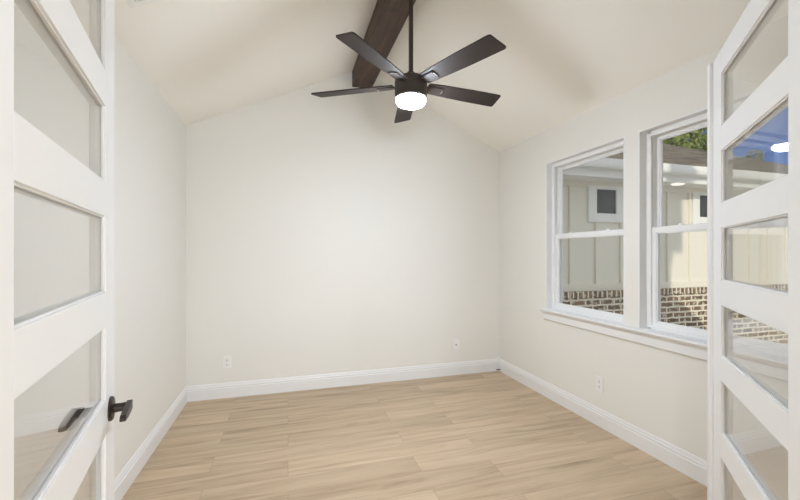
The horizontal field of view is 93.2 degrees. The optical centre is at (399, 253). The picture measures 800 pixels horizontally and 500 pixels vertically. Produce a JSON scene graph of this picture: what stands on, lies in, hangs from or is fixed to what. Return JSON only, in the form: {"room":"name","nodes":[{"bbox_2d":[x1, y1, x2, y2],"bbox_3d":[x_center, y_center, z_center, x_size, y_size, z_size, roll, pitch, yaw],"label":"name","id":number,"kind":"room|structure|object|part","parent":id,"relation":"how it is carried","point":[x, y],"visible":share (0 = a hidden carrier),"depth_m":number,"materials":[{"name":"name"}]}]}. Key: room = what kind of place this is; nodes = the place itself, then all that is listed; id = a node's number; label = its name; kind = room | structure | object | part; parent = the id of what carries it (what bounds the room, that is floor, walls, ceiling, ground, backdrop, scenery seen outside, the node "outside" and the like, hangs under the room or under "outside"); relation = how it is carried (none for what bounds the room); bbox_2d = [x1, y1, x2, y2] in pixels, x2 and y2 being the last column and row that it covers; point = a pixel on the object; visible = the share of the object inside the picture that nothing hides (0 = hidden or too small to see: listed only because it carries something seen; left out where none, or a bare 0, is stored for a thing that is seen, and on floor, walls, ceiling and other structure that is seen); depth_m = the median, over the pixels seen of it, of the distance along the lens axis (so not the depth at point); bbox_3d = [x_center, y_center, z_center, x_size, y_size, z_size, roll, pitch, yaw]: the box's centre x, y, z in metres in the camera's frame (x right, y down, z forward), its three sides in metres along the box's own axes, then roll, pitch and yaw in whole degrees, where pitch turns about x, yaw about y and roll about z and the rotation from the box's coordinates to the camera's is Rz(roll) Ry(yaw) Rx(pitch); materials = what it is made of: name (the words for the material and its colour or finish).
{"room":"empty home office","nodes":[
{"label":"empty home office","id":0,"kind":"room"},
{"bbox_2d":[14,0,185,499],"bbox_3d":[-1.502,0.080,1.772,0.145,2.456,3.512,0,0,-16],"label":"wall","id":1,"kind":"structure","parent":0,"point":[51,242],"depth_m":2.01,"materials":[{"name":"white paint"}]},
{"bbox_2d":[114,387,186,499],"bbox_3d":[-1.424,1.241,1.793,0.015,0.134,3.227,0,0,-16],"label":"baseboard","id":2,"kind":"structure","parent":1,"relation":"attached to","point":[128,474],"depth_m":2.37,"materials":[{"name":"white paint"}]},
{"bbox_2d":[186,72,498,385],"bbox_3d":[-0.410,-0.273,3.852,3.130,3.162,0.145,0,0,-16],"label":"wall","id":3,"kind":"structure","parent":0,"point":[325,235],"depth_m":3.71,"materials":[{"name":"white paint"}]},
{"bbox_2d":[223,356,230,368],"bbox_3d":[-1.570,0.988,3.428,0.070,0.114,0.008,0,0,-16],"label":"power outlet","id":4,"kind":"object","parent":3,"relation":"attached to","point":[226,359],"visible":1,"depth_m":3.42,"materials":[{"name":"white plastic"}]},
{"bbox_2d":[186,358,498,401],"bbox_3d":[-0.387,1.241,3.775,3.130,0.134,0.015,0,0,-16],"label":"baseboard","id":5,"kind":"structure","parent":3,"relation":"attached to","point":[309,382],"depth_m":3.69,"materials":[{"name":"white paint"}]},
{"bbox_2d":[453,339,458,349],"bbox_3d":[0.605,0.983,4.069,0.070,0.114,0.014,0,0,-16],"label":"outlet","id":6,"kind":"object","parent":3,"relation":"attached to","point":[455,341],"visible":1,"depth_m":4.07,"materials":[{"name":"white plastic"}]},
{"bbox_2d":[121,371,706,499],"bbox_3d":[0.336,1.368,0.273,5.500,0.120,7.432,0,0,-16],"label":"floor","id":7,"kind":"structure","parent":0,"point":[484,435],"depth_m":2.50,"materials":[{"name":"brown wood"}]},
{"bbox_2d":[86,0,787,151],"bbox_3d":[0.068,-1.517,2.237,3.420,0.914,3.512,0,0,-16],"label":"ceiling","id":8,"kind":"structure","parent":0,"point":[561,60],"depth_m":2.58,"materials":[{"name":"white paint"}]},
{"bbox_2d":[126,0,162,7],"bbox_3d":[-1.133,-1.253,1.770,0.292,0.139,0.200,0,0,-16],"label":"ceiling vent","id":9,"kind":"object","parent":8,"relation":"in","point":[132,3],"visible":1,"depth_m":1.82,"materials":[{"name":"white paint"}]},
{"bbox_2d":[352,0,415,87],"bbox_3d":[0.076,-1.754,2.237,0.194,0.200,3.227,0,0,-16],"label":"ceiling beam","id":10,"kind":"structure","parent":8,"relation":"attached to","point":[388,18],"depth_m":2.87,"materials":[{"name":"brown wood"}]},
{"bbox_2d":[311,0,505,122],"bbox_3d":[0.104,-1.266,2.284,1.163,0.777,1.210,0,0,-22],"label":"ceiling fan","id":11,"kind":"object","parent":10,"relation":"hanging from","point":[411,89],"visible":1,"depth_m":2.17,"materials":[{"name":"grey metal"}]},
{"bbox_3d":[-0.290,-1.006,2.347,0.521,0.033,0.122,0,0,14],"label":"blade","id":12,"kind":"part","parent":11,"relation":"part of","materials":[{"name":"black wood"}]},
{"bbox_3d":[-0.126,-1.006,1.950,0.122,0.033,0.521,0,0,32],"label":"blade","id":13,"kind":"part","parent":11,"relation":"part of","materials":[{"name":"black wood"}]},
{"bbox_3d":[0.037,-1.006,2.626,0.122,0.033,0.521,0,0,-5],"label":"blade","id":14,"kind":"part","parent":11,"relation":"part of","materials":[{"name":"black wood"}]},
{"bbox_3d":[0.303,-1.006,1.984,0.122,0.033,0.521,0,0,-41],"label":"blade","id":15,"kind":"part","parent":11,"relation":"part of","materials":[{"name":"black wood"}]},
{"bbox_3d":[0.403,-1.006,2.402,0.521,0.033,0.122,0,0,-23],"label":"blade","id":16,"kind":"part","parent":11,"relation":"part of","materials":[{"name":"black wood"}]},
{"bbox_2d":[499,15,787,499],"bbox_3d":[1.638,0.080,2.703,0.145,2.456,3.512,0,0,-16],"label":"wall","id":17,"kind":"structure","parent":0,"point":[662,393],"depth_m":2.66,"materials":[{"name":"white paint"}]},
{"bbox_2d":[546,136,624,324],"bbox_3d":[1.529,-0.161,3.079,0.151,1.331,0.847,0,0,-16],"label":"window","id":18,"kind":"structure","parent":17,"relation":"in","point":[555,235],"depth_m":3.41,"materials":[{"name":"white paint"}]},
{"bbox_3d":[1.536,0.159,3.081,0.026,0.662,0.783,0,0,-16],"label":"sash","id":19,"kind":"part","parent":18,"relation":"part of","materials":[{"name":"white plastic"}]},
{"bbox_3d":[1.572,-0.466,3.091,0.028,0.656,0.783,0,0,-16],"label":"sash","id":20,"kind":"part","parent":18,"relation":"part of","materials":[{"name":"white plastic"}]},
{"bbox_2d":[596,375,602,392],"bbox_3d":[1.511,0.990,2.863,0.008,0.114,0.070,0,0,-16],"label":"power outlet","id":21,"kind":"object","parent":17,"relation":"attached to","point":[599,380],"visible":1,"depth_m":2.86,"materials":[{"name":"white plastic"}]},
{"bbox_2d":[499,358,783,499],"bbox_3d":[1.562,1.241,2.678,0.015,0.134,3.227,0,0,-16],"label":"baseboard","id":22,"kind":"structure","parent":17,"relation":"attached to","point":[679,459],"depth_m":2.66,"materials":[{"name":"white paint"}]},
{"bbox_2d":[539,308,787,381],"bbox_3d":[1.601,0.554,2.597,0.106,0.101,1.881,0,0,-16],"label":"window sill","id":23,"kind":"structure","parent":17,"relation":"attached to","point":[765,364],"depth_m":2.33,"materials":[{"name":"white paint"}]},
{"bbox_2d":[638,90,787,357],"bbox_3d":[1.800,-0.161,2.165,0.151,1.331,0.850,0,0,-16],"label":"window","id":24,"kind":"structure","parent":17,"relation":"in","point":[650,139],"depth_m":2.52,"materials":[{"name":"white paint"}]},
{"bbox_3d":[1.842,-0.466,2.178,0.028,0.656,0.786,0,0,-16],"label":"sash","id":25,"kind":"part","parent":24,"relation":"part of","materials":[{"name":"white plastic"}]},
{"bbox_3d":[1.807,0.159,2.167,0.026,0.662,0.786,0,0,-16],"label":"sash","id":26,"kind":"part","parent":24,"relation":"part of","materials":[{"name":"white plastic"}]},
{"bbox_3d":[0.547,-0.273,0.621,3.130,3.162,0.140,0,0,-16],"label":"wall","id":27,"kind":"structure","parent":0,"visible":0},
{"bbox_2d":[0,0,132,499],"bbox_3d":[-0.658,0.265,0.739,0.135,2.063,0.790,0,0,-28],"label":"door","id":28,"kind":"structure","parent":27,"relation":"in","point":[32,165],"depth_m":0.71,"materials":[{"name":"white paint"}]},
{"bbox_3d":[-0.847,0.428,0.966,0.014,0.026,0.116,0,0,-28],"label":"lever","id":29,"kind":"part","parent":28,"relation":"part of","materials":[{"name":"brown metal"}]},
{"bbox_3d":[-0.740,0.428,1.022,0.014,0.026,0.116,0,0,-28],"label":"lever","id":30,"kind":"part","parent":28,"relation":"part of","materials":[{"name":"brown metal"}]},
{"bbox_2d":[707,0,799,499],"bbox_3d":[1.095,0.265,1.173,0.047,2.063,0.839,0,0,27],"label":"door","id":31,"kind":"structure","parent":27,"relation":"in","point":[778,309],"depth_m":1.20,"materials":[{"name":"white paint"}]},
{"label":"outside","id":32,"kind":"structure","parent":0,"visible":0},
{"bbox_3d":[11.809,1.833,21.750,85.000,0.150,85.000,0,0,-16],"label":"ground","id":33,"kind":"structure","parent":32,"visible":0},
{"bbox_2d":[563,144,787,343],"bbox_3d":[3.123,-0.856,10.181,9.929,5.229,9.850,0,0,-16],"label":"house","id":34,"kind":"structure","parent":33,"relation":"on","point":[592,191],"depth_m":5.78,"materials":[{"name":"beige paint"}]},
{"bbox_3d":[2.970,-0.746,5.460,0.359,0.352,0.008,0,0,-16],"label":"pane","id":35,"kind":"part","parent":34,"relation":"part of","materials":[{"name":"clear glass"}]},
{"bbox_2d":[671,183,684,185],"bbox_3d":[4.089,-1.016,5.560,0.170,0.022,0.170,0,0,-16],"label":"soffit light","id":36,"kind":"object","parent":34,"relation":"attached to","point":[673,184],"depth_m":5.53,"materials":[{"name":"white"}]},
{"bbox_3d":[4.889,-0.746,6.029,0.360,0.352,0.008,0,0,-16],"label":"pane","id":37,"kind":"part","parent":34,"relation":"part of","materials":[{"name":"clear glass"}]},
{"bbox_2d":[663,127,706,150],"bbox_3d":[15.245,-3.469,21.742,5.642,10.454,6.169,0,0,23],"label":"tree","id":38,"kind":"object","parent":33,"relation":"on","point":[697,141],"visible":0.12,"depth_m":19.71,"materials":[{"name":"green plant"}]},
{"bbox_2d":[738,149,763,160],"bbox_3d":[21.704,-2.342,23.969,2.455,8.200,2.481,0,0,-16],"label":"tree","id":39,"kind":"object","parent":33,"relation":"on","point":[758,154],"visible":0.02,"depth_m":23.29,"materials":[{"name":"green plant"}]}
]}

